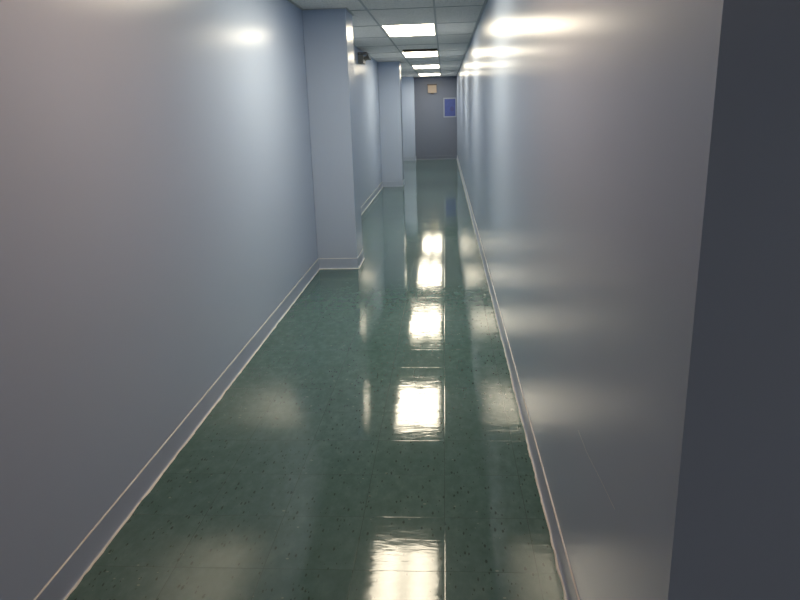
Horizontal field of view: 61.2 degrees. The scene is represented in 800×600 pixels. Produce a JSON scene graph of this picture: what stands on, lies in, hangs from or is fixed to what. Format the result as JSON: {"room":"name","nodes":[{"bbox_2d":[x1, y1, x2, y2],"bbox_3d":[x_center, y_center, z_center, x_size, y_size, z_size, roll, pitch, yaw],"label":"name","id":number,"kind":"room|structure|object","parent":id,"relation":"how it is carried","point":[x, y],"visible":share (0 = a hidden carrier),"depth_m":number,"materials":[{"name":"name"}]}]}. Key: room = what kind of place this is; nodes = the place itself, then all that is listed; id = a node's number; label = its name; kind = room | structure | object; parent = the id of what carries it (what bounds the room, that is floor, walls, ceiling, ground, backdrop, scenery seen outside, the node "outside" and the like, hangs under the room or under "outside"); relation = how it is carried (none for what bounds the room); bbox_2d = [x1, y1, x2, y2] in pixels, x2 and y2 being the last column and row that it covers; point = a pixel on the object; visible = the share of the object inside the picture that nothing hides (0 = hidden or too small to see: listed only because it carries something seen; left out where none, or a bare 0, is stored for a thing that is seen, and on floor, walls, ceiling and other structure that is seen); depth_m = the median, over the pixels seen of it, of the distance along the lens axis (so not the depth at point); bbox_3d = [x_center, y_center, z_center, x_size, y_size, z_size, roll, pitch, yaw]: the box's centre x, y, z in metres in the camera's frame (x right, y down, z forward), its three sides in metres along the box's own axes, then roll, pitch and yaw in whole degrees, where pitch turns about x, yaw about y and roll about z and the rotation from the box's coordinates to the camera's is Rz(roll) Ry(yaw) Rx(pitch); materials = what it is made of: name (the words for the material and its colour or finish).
{"room":"hospital corridor","nodes":[
{"label":"hospital corridor","id":0,"kind":"room"},
{"bbox_2d":[0,0,381,599],"bbox_3d":[-0.730,-2.063,8.498,0.100,2.336,23.950,-1,16,4],"label":"wall","id":1,"kind":"structure","parent":0,"point":[157,205],"depth_m":2.62,"materials":[{"name":"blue paint"}]},
{"bbox_2d":[33,157,415,599],"bbox_3d":[-0.439,-0.993,8.784,0.416,0.103,23.750,-1,16,4],"label":"baseboard","id":2,"kind":"structure","parent":1,"relation":"attached to","point":[70,574],"depth_m":2.95,"materials":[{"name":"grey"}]},
{"bbox_2d":[358,52,370,63],"bbox_3d":[-0.513,-3.544,9.911,0.172,0.150,0.320,-1,16,4],"label":"emergency light","id":3,"kind":"object","parent":1,"relation":"attached to","point":[361,59],"visible":1,"depth_m":9.79,"materials":[{"name":"grey plastic"}]},
{"bbox_2d":[66,159,563,599],"bbox_3d":[1.268,-0.933,8.690,4.034,0.060,23.950,-1,16,4],"label":"floor","id":4,"kind":"structure","parent":0,"point":[373,446],"depth_m":2.96,"materials":[{"name":"green tile"}]},
{"bbox_2d":[302,9,362,258],"bbox_3d":[-0.620,-1.490,6.461,0.383,2.336,0.460,-1,16,4],"label":"pillar","id":5,"kind":"structure","parent":4,"relation":"on","point":[328,33],"depth_m":6.23,"materials":[{"name":"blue paint"}]},
{"bbox_2d":[378,61,403,181],"bbox_3d":[-0.166,-3.429,13.265,0.405,2.336,0.480,-1,16,4],"label":"pillar","id":6,"kind":"structure","parent":4,"relation":"on","point":[389,73],"depth_m":13.02,"materials":[{"name":"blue paint"}]},
{"bbox_2d":[401,77,415,156],"bbox_3d":[0.245,-5.272,19.735,0.383,2.336,0.300,-1,16,4],"label":"pillar","id":7,"kind":"structure","parent":4,"relation":"on","point":[407,83],"depth_m":19.58,"materials":[{"name":"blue paint"}]},
{"bbox_2d":[288,0,486,76],"bbox_3d":[1.195,-3.312,8.016,4.034,0.225,23.950,-1,16,4],"label":"ceiling","id":8,"kind":"structure","parent":0,"point":[455,21],"depth_m":7.31,"materials":[{"name":"tile"}]},
{"bbox_2d":[381,24,435,36],"bbox_3d":[0.118,-3.137,7.760,0.582,0.088,1.189,-1,16,4],"label":"ceiling light","id":9,"kind":"object","parent":8,"relation":"attached to","point":[419,29],"visible":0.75,"depth_m":7.74,"materials":[{"name":"white plastic"}]},
{"bbox_2d":[401,48,437,57],"bbox_3d":[0.345,-4.127,11.234,0.582,0.088,1.189,-1,16,4],"label":"ceiling light","id":10,"kind":"object","parent":8,"relation":"attached to","point":[433,53],"visible":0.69,"depth_m":11.28,"materials":[{"name":"white plastic"}]},
{"bbox_2d":[403,51,437,56],"bbox_3d":[0.346,-4.091,11.244,0.550,0.005,1.157,-1,16,4],"label":"diffuser","id":11,"kind":"object","parent":10,"relation":"attached to","point":[434,53],"depth_m":11.27,"materials":[{"name":"white plastic"}]},
{"bbox_2d":[403,48,436,52],"bbox_3d":[0.311,-3.883,10.407,0.524,0.096,0.340,-1,16,4],"label":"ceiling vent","id":12,"kind":"object","parent":8,"relation":"in","point":[409,50],"visible":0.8,"depth_m":10.33,"materials":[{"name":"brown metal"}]},
{"bbox_2d":[412,65,439,68],"bbox_3d":[0.571,-5.117,14.709,0.582,0.088,1.189,-1,16,4],"label":"ceiling light","id":13,"kind":"object","parent":8,"relation":"attached to","point":[423,66],"visible":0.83,"depth_m":14.73,"materials":[{"name":"white plastic"}]},
{"bbox_2d":[418,73,440,75],"bbox_3d":[0.797,-6.107,18.183,0.582,0.088,1.189,-1,16,4],"label":"ceiling light","id":14,"kind":"object","parent":8,"relation":"attached to","point":[435,74],"visible":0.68,"depth_m":18.27,"materials":[{"name":"white plastic"}]},
{"bbox_2d":[414,76,456,159],"bbox_3d":[0.868,-5.334,19.886,1.607,2.336,0.100,-1,16,4],"label":"wall","id":15,"kind":"structure","parent":0,"point":[436,134],"depth_m":19.83,"materials":[{"name":"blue paint"}]},
{"bbox_2d":[427,84,436,93],"bbox_3d":[0.927,-6.105,19.558,0.280,0.265,0.100,-1,16,4],"label":"wall box","id":16,"kind":"object","parent":15,"relation":"attached to","point":[432,88],"visible":1,"depth_m":19.52,"materials":[{"name":"beige plastic"}]},
{"bbox_2d":[417,155,456,159],"bbox_3d":[1.088,-4.246,20.123,1.184,0.101,0.012,-1,16,4],"label":"baseboard","id":17,"kind":"structure","parent":15,"relation":"attached to","point":[442,156],"depth_m":20.12,"materials":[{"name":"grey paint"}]},
{"bbox_2d":[443,98,455,116],"bbox_3d":[1.456,-5.613,19.710,0.376,0.550,0.011,-1,16,4],"label":"poster","id":18,"kind":"object","parent":15,"relation":"attached to","point":[449,104],"visible":1,"depth_m":19.71,"materials":[{"name":"blue paper"}]},
{"bbox_2d":[457,0,697,599],"bbox_3d":[1.111,-2.684,10.493,0.100,2.336,19.550,-1,16,4],"label":"wall","id":19,"kind":"structure","parent":0,"point":[572,115],"depth_m":1.78,"materials":[{"name":"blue paint"}]},
{"bbox_2d":[457,156,579,599],"bbox_3d":[2.187,-1.592,10.620,2.248,0.103,19.570,-1,16,4],"label":"baseboard","id":20,"kind":"structure","parent":19,"relation":"attached to","point":[563,567],"depth_m":2.85,"materials":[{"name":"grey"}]},
{"bbox_2d":[647,0,799,599],"bbox_3d":[1.558,-0.009,0.990,2.227,2.336,0.100,-1,16,4],"label":"wall","id":21,"kind":"structure","parent":0,"point":[727,515],"depth_m":1.03,"materials":[{"name":"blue paint"}]}
]}

